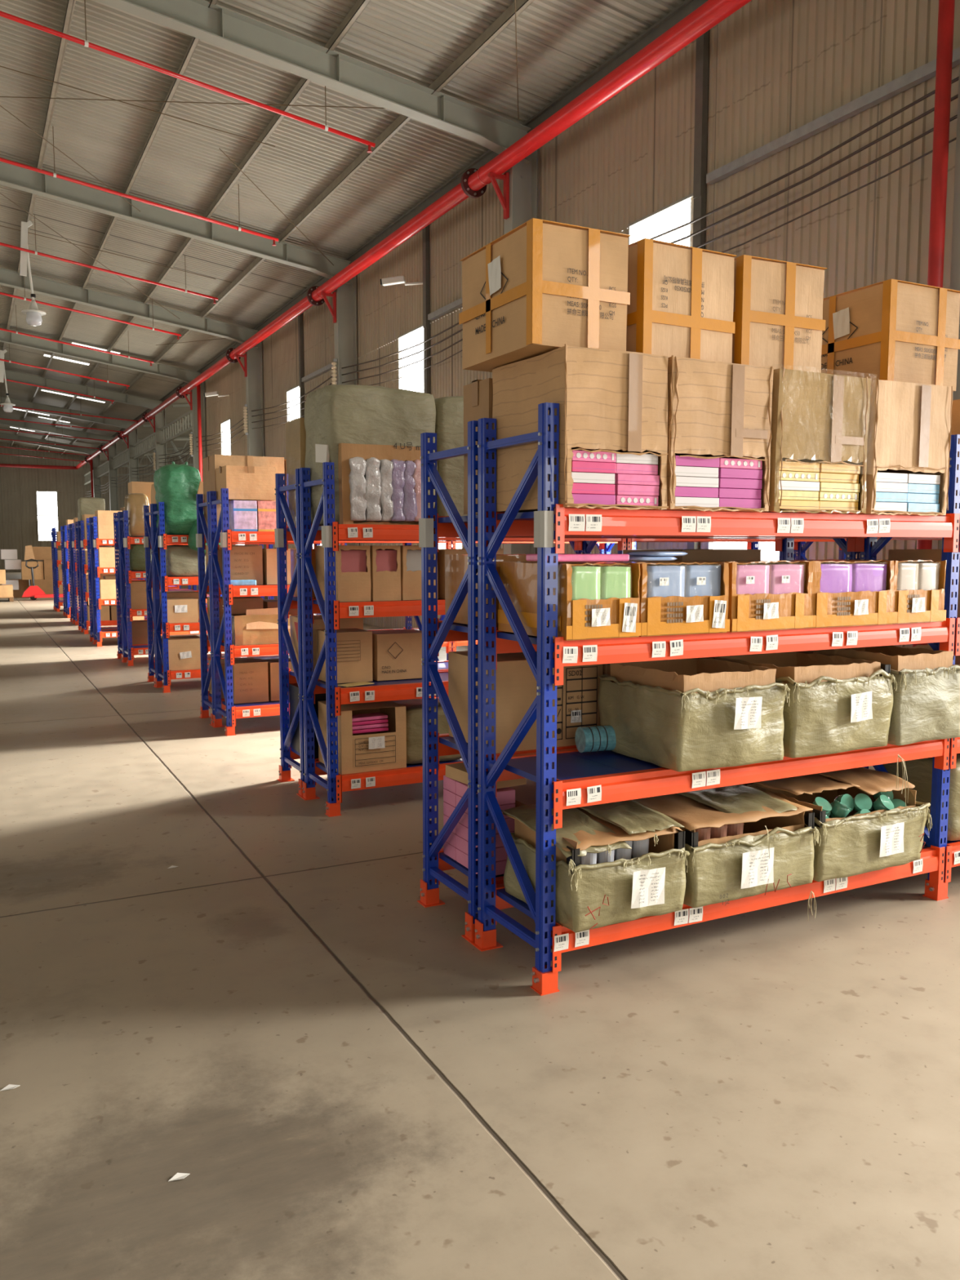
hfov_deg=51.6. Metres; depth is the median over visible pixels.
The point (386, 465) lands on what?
wrapped bundle
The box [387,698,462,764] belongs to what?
carton
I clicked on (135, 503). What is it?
wrapped package
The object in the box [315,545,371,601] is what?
carton
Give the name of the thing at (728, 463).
toy box
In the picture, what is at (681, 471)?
toy box
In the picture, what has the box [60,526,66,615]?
shelving rack
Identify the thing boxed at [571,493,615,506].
toy box
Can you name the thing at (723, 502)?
toy box
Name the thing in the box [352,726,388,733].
pack
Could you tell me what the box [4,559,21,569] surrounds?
box
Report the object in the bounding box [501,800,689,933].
carton
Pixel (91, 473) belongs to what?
pipe
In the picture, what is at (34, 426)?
rafter
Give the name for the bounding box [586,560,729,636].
carton
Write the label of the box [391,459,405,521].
wrapped bundle
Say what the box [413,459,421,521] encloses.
wrapped bundle
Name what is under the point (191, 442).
insulator
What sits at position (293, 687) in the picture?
box
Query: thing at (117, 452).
roof truss
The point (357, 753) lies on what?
carton
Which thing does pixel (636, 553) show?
bundle
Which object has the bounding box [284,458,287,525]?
carton
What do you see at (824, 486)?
toy box
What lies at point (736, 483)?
toy box
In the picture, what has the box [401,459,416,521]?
wrapped bundle
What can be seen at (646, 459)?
toy box
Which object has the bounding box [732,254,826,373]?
carton
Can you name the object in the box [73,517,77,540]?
carton
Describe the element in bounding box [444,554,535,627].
carton
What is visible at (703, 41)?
wall post
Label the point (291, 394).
window
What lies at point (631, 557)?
bundle
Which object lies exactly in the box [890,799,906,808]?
cup
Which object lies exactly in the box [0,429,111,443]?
pipe
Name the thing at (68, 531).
shelving rack
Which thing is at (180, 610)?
carton
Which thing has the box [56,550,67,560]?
carton
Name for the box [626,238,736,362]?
carton
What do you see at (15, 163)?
pipe
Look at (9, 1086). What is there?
paper scrap
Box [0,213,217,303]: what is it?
pipe
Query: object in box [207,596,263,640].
carton
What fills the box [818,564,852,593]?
pack
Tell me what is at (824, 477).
toy box
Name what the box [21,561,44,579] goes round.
carton
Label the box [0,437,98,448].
pipe
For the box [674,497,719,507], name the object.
toy box
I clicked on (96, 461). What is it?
steel column
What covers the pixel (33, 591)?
jack
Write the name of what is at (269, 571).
carton
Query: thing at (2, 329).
pipe
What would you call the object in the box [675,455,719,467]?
toy box
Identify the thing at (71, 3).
beam
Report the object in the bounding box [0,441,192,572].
wall
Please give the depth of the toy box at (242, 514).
8.10 m
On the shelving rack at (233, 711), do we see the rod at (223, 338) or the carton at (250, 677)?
the carton at (250, 677)
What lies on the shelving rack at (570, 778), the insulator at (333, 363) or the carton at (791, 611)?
the carton at (791, 611)
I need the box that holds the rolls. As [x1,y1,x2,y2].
[574,724,618,752]
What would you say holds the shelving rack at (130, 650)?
on the floor
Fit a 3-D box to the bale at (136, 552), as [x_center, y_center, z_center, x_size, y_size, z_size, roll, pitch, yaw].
[-4.450,-1.089,13.001,0.324,0.370,0.470,-3,6,-27]
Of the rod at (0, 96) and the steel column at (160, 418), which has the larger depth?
the steel column at (160, 418)
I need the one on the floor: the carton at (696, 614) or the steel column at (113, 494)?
the steel column at (113, 494)
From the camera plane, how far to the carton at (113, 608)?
17.85 m
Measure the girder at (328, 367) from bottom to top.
0.090 m
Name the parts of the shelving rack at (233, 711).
foot plate, foot plate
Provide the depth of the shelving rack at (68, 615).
21.57 m
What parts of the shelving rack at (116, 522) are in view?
foot plate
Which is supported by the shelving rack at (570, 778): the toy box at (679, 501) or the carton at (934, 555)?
the carton at (934, 555)
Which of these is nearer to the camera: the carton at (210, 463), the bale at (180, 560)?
the carton at (210, 463)
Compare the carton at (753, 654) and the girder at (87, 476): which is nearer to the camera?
the carton at (753, 654)
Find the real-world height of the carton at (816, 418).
0.538 m
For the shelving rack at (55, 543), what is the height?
2.000 m
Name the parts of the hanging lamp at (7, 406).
arm, stem, glass globe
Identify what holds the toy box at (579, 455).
on the toy box at (576, 466)
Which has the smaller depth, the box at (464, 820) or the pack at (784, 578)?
the pack at (784, 578)
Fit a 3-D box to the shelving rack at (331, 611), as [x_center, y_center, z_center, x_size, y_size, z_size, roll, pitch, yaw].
[0.835,-0.094,6.721,4.094,2.000,0.521,-3,6,-27]
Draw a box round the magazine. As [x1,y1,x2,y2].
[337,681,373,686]
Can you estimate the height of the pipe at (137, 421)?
1.795 m
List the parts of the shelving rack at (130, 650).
foot plate, foot plate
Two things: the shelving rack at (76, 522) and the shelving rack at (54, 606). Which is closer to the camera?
the shelving rack at (76, 522)
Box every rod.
[0,65,275,146]
[0,96,384,108]
[0,105,140,211]
[0,192,180,319]
[0,225,215,279]
[155,337,226,345]
[218,148,333,265]
[514,0,519,119]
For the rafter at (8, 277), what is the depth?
24.22 m
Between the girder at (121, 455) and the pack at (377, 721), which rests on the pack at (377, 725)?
the pack at (377, 721)
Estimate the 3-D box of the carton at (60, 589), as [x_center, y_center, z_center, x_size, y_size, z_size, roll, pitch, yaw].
[-13.033,-1.637,31.067,0.558,0.552,0.605,-3,6,-27]
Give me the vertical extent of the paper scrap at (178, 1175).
0.007 m
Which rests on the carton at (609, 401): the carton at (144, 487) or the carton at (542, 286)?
the carton at (542, 286)
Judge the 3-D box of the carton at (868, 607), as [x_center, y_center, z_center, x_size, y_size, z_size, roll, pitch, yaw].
[1.372,-0.202,4.109,0.449,0.259,0.478,-3,6,-26]
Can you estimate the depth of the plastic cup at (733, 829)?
3.77 m
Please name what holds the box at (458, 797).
on the box at (464, 820)
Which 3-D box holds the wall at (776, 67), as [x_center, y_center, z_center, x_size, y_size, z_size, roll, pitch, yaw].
[-7.296,-4.873,29.267,0.018,7.330,77.287,-3,6,-27]
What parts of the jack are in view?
handle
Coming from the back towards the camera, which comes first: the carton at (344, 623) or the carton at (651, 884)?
the carton at (344, 623)
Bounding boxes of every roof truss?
[103,444,223,475]
[120,436,192,466]
[142,422,191,455]
[172,400,289,440]
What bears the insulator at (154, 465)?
attached to the steel column at (160, 418)
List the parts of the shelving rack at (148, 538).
foot plate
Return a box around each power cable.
[84,75,959,492]
[89,93,958,493]
[89,114,957,496]
[97,137,956,493]
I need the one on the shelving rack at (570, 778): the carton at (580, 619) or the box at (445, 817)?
the carton at (580, 619)
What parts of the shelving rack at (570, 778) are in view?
foot plate, foot plate, foot plate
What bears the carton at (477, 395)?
on the shelving rack at (435, 632)
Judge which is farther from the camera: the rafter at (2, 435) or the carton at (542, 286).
the rafter at (2, 435)
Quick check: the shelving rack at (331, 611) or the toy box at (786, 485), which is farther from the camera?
the shelving rack at (331, 611)
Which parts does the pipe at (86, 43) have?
hanger rod, hanger rod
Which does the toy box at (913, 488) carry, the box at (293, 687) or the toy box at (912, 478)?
the toy box at (912, 478)
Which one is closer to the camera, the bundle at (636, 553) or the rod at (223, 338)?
the bundle at (636, 553)
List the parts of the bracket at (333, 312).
arm, plate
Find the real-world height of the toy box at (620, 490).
0.034 m
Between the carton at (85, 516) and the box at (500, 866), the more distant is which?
the carton at (85, 516)
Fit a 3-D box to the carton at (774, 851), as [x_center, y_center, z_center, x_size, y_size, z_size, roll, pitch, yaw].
[0.931,0.850,3.914,0.635,0.451,0.544,-3,6,-27]
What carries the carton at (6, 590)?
on the pallet
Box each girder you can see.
[83,470,93,484]
[96,460,108,478]
[112,448,128,470]
[133,432,155,459]
[160,409,191,444]
[301,363,332,382]
[427,297,462,320]
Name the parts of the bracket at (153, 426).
plate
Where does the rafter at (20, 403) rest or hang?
attached to the wall
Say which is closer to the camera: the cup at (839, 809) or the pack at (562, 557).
the pack at (562, 557)
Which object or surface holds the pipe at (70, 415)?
attached to the pipe at (473, 183)
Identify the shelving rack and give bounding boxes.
[50,528,140,610]
[52,527,146,611]
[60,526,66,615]
[62,525,159,617]
[66,524,168,622]
[69,523,181,625]
[75,521,193,631]
[77,520,198,634]
[85,517,208,644]
[88,516,222,646]
[112,511,269,662]
[118,510,275,666]
[142,503,321,686]
[151,502,346,693]
[195,491,604,725]
[208,488,635,736]
[274,468,795,796]
[298,462,846,817]
[417,420,942,942]
[471,402,959,995]
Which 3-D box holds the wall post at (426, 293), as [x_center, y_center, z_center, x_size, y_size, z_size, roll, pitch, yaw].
[-0.897,-3.521,16.815,0.073,6.950,0.120,-3,6,-27]
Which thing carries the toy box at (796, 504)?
in the carton at (816, 418)
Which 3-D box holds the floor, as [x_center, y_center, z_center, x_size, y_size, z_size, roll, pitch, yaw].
[-10.236,-0.977,27.492,41.000,0.100,80.200,-3,6,-27]
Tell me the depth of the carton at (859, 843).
4.03 m
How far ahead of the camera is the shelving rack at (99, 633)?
15.37 m
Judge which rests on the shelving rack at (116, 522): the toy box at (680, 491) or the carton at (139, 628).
the carton at (139, 628)
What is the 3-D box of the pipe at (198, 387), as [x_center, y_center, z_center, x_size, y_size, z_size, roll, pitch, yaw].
[-8.646,-4.600,30.804,0.136,6.500,0.140,-3,6,-27]
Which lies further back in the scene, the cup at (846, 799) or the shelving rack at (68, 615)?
the shelving rack at (68, 615)
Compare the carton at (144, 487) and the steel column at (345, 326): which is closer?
the carton at (144, 487)
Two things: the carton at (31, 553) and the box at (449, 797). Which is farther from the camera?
the carton at (31, 553)
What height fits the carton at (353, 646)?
0.302 m
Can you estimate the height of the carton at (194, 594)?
0.303 m
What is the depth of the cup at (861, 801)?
4.06 m
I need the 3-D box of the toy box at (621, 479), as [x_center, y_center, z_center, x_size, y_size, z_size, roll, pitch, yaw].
[0.474,-0.559,3.519,0.175,0.034,0.301,-3,6,-27]
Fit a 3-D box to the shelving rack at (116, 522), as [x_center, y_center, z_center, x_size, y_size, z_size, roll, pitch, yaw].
[-3.990,-0.766,13.922,2.094,2.000,0.522,-3,6,-27]
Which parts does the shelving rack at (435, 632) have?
foot plate, foot plate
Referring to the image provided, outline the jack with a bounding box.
[22,559,64,599]
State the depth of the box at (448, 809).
4.20 m
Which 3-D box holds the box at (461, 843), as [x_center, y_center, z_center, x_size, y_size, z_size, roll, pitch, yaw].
[-0.007,0.842,4.122,0.150,0.055,0.118,-3,6,-27]
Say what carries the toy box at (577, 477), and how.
on the toy box at (577, 488)
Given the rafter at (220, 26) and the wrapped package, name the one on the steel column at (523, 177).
the rafter at (220, 26)
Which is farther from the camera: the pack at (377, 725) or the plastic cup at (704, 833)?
the pack at (377, 725)
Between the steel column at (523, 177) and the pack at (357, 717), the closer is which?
the pack at (357, 717)
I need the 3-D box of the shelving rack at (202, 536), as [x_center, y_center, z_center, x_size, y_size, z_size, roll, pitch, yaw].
[-0.607,-0.364,9.610,4.094,2.000,0.522,-3,6,-27]
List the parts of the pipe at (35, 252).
hanger rod, hanger rod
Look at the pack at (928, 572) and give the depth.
4.12 m
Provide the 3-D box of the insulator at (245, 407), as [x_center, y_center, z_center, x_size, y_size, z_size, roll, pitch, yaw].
[-6.079,-5.716,25.758,0.112,0.780,0.104,-3,6,-27]
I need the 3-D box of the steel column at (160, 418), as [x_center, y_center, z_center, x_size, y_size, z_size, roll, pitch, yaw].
[-12.305,-5.512,38.430,0.400,6.900,0.260,-3,6,-27]
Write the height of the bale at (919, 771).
0.375 m
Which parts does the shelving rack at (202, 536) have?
foot plate, foot plate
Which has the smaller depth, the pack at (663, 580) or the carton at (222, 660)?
the pack at (663, 580)
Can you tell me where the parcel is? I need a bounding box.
[444,761,525,788]
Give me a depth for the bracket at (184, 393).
31.83 m
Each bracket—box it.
[102,448,108,460]
[121,435,128,448]
[146,417,155,432]
[182,391,191,409]
[235,353,247,377]
[320,291,336,323]
[488,172,509,219]
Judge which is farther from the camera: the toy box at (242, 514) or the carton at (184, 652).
the carton at (184, 652)
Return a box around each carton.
[0,569,5,584]
[0,584,13,597]
[8,578,29,597]
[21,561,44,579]
[24,545,51,559]
[30,579,53,594]
[42,560,61,579]
[56,531,66,542]
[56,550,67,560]
[57,568,69,581]
[57,584,71,593]
[66,519,73,535]
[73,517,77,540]
[82,514,94,540]
[84,550,95,564]
[84,578,88,592]
[85,604,110,621]
[94,510,122,538]
[97,546,118,567]
[97,578,117,599]
[98,573,115,578]
[102,575,115,578]
[108,604,118,620]
[127,580,152,608]
[128,481,156,527]
[128,619,154,644]
[133,616,144,620]
[151,483,157,503]
[158,548,162,573]
[159,591,199,618]
[160,634,199,665]
[164,597,198,623]
[164,635,200,670]
[202,454,284,532]
[205,544,262,582]
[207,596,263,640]
[208,657,254,698]
[215,465,275,501]
[221,546,262,584]
[223,608,290,645]
[231,658,268,703]
[262,548,290,584]
[262,599,297,615]
[262,657,290,701]
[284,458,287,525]
[285,417,304,527]
[289,614,363,671]
[290,548,315,598]
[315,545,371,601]
[315,628,372,683]
[317,700,406,774]
[355,545,400,600]
[372,629,422,680]
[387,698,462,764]
[393,545,435,599]
[437,548,503,599]
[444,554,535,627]
[448,650,602,753]
[458,217,631,372]
[462,377,505,515]
[491,343,673,512]
[497,561,641,640]
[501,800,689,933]
[509,777,546,807]
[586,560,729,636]
[597,657,790,772]
[602,663,610,674]
[622,549,760,560]
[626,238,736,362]
[632,784,821,920]
[653,355,773,512]
[653,560,813,632]
[702,653,757,658]
[715,651,897,758]
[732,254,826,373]
[742,782,754,786]
[746,753,932,881]
[753,560,894,627]
[758,368,870,514]
[780,650,813,653]
[813,644,959,745]
[821,279,959,391]
[839,559,946,624]
[855,377,953,515]
[888,549,959,617]
[897,644,959,665]
[937,399,959,515]
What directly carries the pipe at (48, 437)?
attached to the pipe at (473, 183)
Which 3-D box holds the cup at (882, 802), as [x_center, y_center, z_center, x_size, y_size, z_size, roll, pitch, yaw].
[1.663,0.680,4.094,0.081,0.081,0.074,5,7,44]
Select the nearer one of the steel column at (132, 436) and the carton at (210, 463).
the carton at (210, 463)
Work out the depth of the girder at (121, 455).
48.08 m
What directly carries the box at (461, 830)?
on the box at (461, 843)
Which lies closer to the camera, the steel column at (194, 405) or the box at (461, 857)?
the box at (461, 857)
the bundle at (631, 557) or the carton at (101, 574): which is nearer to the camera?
the bundle at (631, 557)
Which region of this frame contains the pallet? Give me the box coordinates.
[0,596,13,601]
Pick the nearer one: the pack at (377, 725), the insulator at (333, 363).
the pack at (377, 725)
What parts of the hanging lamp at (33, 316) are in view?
arm, stem, glass globe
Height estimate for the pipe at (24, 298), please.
1.685 m
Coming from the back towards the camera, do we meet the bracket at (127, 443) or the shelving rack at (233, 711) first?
the bracket at (127, 443)
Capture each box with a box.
[0,549,17,559]
[1,579,18,590]
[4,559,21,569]
[227,500,257,531]
[256,501,276,531]
[288,683,332,758]
[443,775,457,793]
[443,788,457,807]
[443,801,455,817]
[443,814,456,834]
[443,841,456,860]
[445,831,456,847]
[455,781,467,796]
[456,795,467,813]
[456,822,467,840]
[456,835,467,854]
[456,848,467,868]
[458,812,467,826]
[475,803,515,817]
[475,817,514,833]
[475,832,503,847]
[475,846,507,861]
[475,859,507,875]
[476,786,515,804]
[570,483,615,494]
[571,449,616,462]
[571,461,616,473]
[571,471,615,484]
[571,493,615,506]
[614,462,657,475]
[614,473,659,485]
[614,484,659,496]
[615,453,657,465]
[615,494,657,506]
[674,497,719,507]
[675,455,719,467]
[675,466,718,477]
[675,475,719,488]
[675,486,718,497]
[715,478,762,488]
[717,488,761,498]
[717,497,760,509]
[718,467,762,479]
[719,457,762,469]
[777,499,819,510]
[778,461,819,472]
[778,480,819,491]
[778,489,818,500]
[779,471,819,481]
[814,491,858,502]
[817,462,860,474]
[818,472,858,483]
[818,482,860,493]
[818,501,858,511]
[874,502,906,512]
[875,471,907,483]
[875,481,908,493]
[875,492,907,502]
[904,493,938,503]
[906,473,940,484]
[906,483,939,493]
[906,502,939,512]
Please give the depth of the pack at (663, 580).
3.50 m
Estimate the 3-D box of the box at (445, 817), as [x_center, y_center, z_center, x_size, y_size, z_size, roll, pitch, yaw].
[-0.063,0.775,4.225,0.150,0.055,0.118,-3,6,-27]
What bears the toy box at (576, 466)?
on the toy box at (577, 477)
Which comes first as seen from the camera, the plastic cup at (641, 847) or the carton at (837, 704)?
the plastic cup at (641, 847)
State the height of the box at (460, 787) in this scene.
0.055 m
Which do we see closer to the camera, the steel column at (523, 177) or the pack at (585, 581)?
the pack at (585, 581)
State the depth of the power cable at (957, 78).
9.57 m
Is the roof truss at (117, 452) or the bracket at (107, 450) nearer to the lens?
the bracket at (107, 450)
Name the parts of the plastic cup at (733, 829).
cup lid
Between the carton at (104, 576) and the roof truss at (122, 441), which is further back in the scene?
the roof truss at (122, 441)
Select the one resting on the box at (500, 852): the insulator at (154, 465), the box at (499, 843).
the box at (499, 843)
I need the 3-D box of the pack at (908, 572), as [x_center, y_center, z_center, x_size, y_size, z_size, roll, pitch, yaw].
[1.740,-0.204,4.091,0.129,0.243,0.062,-3,6,-27]
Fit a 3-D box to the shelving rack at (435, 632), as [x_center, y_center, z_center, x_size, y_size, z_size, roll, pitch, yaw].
[1.665,0.073,4.923,4.094,2.000,0.522,-3,6,-27]
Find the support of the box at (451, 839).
on the box at (449, 850)
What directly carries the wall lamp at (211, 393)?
attached to the wall at (776, 67)
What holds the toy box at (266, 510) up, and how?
on the shelving rack at (233, 711)
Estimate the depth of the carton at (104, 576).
17.79 m
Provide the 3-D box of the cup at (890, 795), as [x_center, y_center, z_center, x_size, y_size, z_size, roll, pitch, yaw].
[1.696,0.649,4.184,0.073,0.081,0.077,-3,6,-32]
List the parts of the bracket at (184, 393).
plate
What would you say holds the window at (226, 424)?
in the wall at (776, 67)
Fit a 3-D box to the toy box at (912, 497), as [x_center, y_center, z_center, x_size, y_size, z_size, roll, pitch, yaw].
[1.737,-0.590,4.178,0.189,0.037,0.301,-3,6,-27]
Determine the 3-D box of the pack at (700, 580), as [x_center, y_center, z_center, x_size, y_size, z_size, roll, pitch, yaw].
[0.795,-0.157,3.601,0.174,0.240,0.068,-3,6,-27]
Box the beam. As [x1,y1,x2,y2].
[706,46,959,184]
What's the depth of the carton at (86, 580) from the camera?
17.61 m
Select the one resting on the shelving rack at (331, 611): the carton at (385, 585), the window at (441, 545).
the carton at (385, 585)
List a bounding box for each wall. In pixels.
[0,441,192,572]
[99,349,402,461]
[102,0,959,647]
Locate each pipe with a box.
[0,0,375,153]
[0,125,278,245]
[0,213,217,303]
[0,275,181,339]
[0,304,153,365]
[0,343,129,389]
[0,394,138,423]
[0,414,123,434]
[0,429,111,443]
[0,437,91,456]
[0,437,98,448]
[0,453,83,462]
[0,463,78,469]
[4,368,114,404]
[75,0,751,468]
[89,459,95,550]
[196,384,204,514]
[912,0,955,646]
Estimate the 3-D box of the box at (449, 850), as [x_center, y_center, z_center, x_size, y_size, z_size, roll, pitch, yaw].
[-0.063,0.888,4.235,0.150,0.055,0.118,-3,6,-27]
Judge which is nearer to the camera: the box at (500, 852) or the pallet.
the box at (500, 852)
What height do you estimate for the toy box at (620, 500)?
0.034 m
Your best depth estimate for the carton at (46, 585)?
30.46 m
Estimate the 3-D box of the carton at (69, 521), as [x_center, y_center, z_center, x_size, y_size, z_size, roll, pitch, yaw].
[-8.854,-2.393,21.725,0.335,0.472,0.384,-3,6,-27]
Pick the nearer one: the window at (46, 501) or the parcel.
the parcel
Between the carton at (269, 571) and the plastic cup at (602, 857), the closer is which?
the plastic cup at (602, 857)
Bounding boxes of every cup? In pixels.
[579,853,596,864]
[596,849,614,863]
[614,840,632,861]
[631,838,648,857]
[694,826,711,840]
[710,824,727,838]
[726,822,743,835]
[812,796,831,814]
[829,801,835,817]
[831,799,851,817]
[833,794,853,811]
[853,793,871,812]
[853,808,870,815]
[872,791,893,799]
[872,794,893,811]
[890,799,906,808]
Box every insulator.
[152,450,156,471]
[189,431,193,457]
[243,404,248,435]
[331,359,337,384]
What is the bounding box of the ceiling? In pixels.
[0,0,684,456]
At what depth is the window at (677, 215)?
11.10 m
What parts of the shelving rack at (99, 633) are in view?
foot plate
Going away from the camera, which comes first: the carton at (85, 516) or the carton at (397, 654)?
the carton at (397, 654)
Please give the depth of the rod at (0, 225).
20.36 m
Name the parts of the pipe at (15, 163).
hanger rod, hanger rod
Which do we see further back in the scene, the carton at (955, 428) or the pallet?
the pallet
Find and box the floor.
[0,571,959,1279]
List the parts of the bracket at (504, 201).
arm, plate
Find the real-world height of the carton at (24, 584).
0.552 m
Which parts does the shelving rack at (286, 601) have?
foot plate, foot plate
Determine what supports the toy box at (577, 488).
on the toy box at (608, 500)
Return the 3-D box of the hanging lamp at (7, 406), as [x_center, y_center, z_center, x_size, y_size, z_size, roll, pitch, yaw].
[-15.204,-8.325,31.918,0.440,1.991,0.440,-3,6,-27]
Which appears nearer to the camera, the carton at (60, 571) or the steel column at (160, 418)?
the carton at (60, 571)
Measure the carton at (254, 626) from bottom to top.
0.300 m
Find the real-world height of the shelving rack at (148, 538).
2.000 m
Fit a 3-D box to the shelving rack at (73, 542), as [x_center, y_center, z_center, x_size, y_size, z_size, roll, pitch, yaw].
[-7.207,-1.357,20.258,2.094,2.000,0.521,-3,6,-27]
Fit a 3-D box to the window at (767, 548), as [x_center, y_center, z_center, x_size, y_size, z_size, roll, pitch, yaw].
[2.717,-1.167,10.149,0.062,2.060,1.120,-3,6,-27]
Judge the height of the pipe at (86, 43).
1.685 m
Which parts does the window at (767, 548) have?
frame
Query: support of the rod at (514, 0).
attached to the ceiling
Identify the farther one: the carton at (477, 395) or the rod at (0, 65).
the rod at (0, 65)
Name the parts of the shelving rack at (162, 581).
foot plate, foot plate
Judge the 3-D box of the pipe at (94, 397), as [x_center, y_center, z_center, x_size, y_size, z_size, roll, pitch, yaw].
[-17.069,-8.993,32.923,9.307,1.685,0.070,-3,6,-27]
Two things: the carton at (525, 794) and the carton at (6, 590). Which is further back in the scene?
the carton at (6, 590)
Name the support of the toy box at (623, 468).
on the toy box at (621, 479)
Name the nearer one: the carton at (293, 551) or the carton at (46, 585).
the carton at (293, 551)
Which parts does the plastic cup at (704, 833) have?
cup lid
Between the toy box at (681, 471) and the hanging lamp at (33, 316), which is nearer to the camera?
the toy box at (681, 471)
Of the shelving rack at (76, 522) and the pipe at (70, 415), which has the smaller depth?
the shelving rack at (76, 522)
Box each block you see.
[340,550,366,572]
[375,548,396,572]
[406,550,430,571]
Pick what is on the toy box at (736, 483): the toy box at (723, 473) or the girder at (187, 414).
the toy box at (723, 473)
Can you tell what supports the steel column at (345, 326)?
on the floor
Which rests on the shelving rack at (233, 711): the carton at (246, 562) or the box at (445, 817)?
the carton at (246, 562)
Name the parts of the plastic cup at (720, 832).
cup lid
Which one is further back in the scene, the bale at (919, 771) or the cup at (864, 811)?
the bale at (919, 771)
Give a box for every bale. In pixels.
[76,497,105,528]
[127,544,151,571]
[163,544,206,576]
[302,383,435,525]
[433,395,467,515]
[882,753,959,839]
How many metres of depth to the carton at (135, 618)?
15.65 m
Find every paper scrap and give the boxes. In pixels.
[0,1084,20,1091]
[168,1173,189,1181]
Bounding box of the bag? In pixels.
[154,461,220,554]
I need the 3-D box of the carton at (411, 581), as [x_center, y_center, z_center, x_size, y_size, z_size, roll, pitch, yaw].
[-0.443,-0.415,6.060,0.225,0.322,0.404,-3,6,-27]
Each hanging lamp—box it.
[0,349,15,413]
[19,220,45,326]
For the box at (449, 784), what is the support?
on the box at (449, 797)
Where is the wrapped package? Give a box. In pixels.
[124,493,149,537]
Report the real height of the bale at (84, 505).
0.774 m
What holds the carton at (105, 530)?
on the shelving rack at (99, 633)
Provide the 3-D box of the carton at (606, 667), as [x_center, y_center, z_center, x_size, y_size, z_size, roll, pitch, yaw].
[0.602,0.234,4.369,0.405,0.322,0.426,-3,6,-27]
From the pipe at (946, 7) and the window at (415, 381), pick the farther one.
the window at (415, 381)
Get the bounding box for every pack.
[225,579,256,586]
[351,712,387,721]
[352,718,387,725]
[352,722,388,729]
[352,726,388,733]
[525,553,629,561]
[570,566,600,599]
[599,566,631,599]
[646,564,684,597]
[684,564,720,596]
[736,564,769,595]
[768,564,804,594]
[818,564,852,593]
[851,563,886,591]
[896,562,918,590]
[916,562,939,590]
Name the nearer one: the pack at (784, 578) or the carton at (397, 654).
the pack at (784, 578)
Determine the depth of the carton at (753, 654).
4.38 m
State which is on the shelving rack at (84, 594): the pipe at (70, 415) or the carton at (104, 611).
the carton at (104, 611)
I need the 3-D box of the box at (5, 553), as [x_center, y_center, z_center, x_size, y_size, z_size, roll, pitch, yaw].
[-14.367,-2.613,30.285,0.450,0.300,0.400,-3,6,-27]
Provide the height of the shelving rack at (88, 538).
2.000 m
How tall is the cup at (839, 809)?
0.075 m
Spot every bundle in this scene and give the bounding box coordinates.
[348,457,366,520]
[364,456,382,520]
[379,459,393,520]
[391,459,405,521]
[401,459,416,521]
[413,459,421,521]
[625,551,687,555]
[628,555,676,560]
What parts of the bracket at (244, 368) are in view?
arm, plate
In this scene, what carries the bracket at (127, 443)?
attached to the steel column at (132, 436)
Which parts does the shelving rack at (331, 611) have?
foot plate, foot plate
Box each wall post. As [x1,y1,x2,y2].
[297,312,304,417]
[422,224,430,393]
[687,30,709,549]
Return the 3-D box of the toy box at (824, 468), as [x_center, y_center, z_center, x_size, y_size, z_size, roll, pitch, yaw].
[1.319,-0.671,3.948,0.209,0.034,0.301,-3,6,-27]
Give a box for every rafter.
[0,161,351,284]
[0,267,257,347]
[0,329,200,386]
[0,395,135,431]
[0,416,114,445]
[0,431,97,457]
[5,369,162,413]
[95,0,530,164]
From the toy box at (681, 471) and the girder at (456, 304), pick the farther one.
the girder at (456, 304)
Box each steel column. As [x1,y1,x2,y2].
[92,453,102,546]
[107,443,118,546]
[128,426,140,578]
[154,406,167,546]
[191,379,208,594]
[244,338,266,599]
[333,271,359,545]
[503,143,537,554]
[938,61,959,549]
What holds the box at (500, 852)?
on the box at (500, 866)
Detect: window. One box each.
[9,342,119,431]
[35,491,58,540]
[220,418,231,455]
[286,385,300,422]
[397,324,423,391]
[438,542,465,548]
[627,193,693,246]
[706,542,779,559]
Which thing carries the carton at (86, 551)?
on the shelving rack at (84, 594)
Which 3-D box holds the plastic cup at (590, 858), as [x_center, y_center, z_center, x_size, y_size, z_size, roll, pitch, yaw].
[0.381,0.756,3.501,0.068,0.115,0.069,-3,6,-27]
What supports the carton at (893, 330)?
on the carton at (909, 424)
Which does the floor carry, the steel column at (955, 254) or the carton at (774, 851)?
the steel column at (955, 254)
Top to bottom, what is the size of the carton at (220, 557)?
0.332 m
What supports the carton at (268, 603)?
on the shelving rack at (202, 536)
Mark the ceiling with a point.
(559, 42)

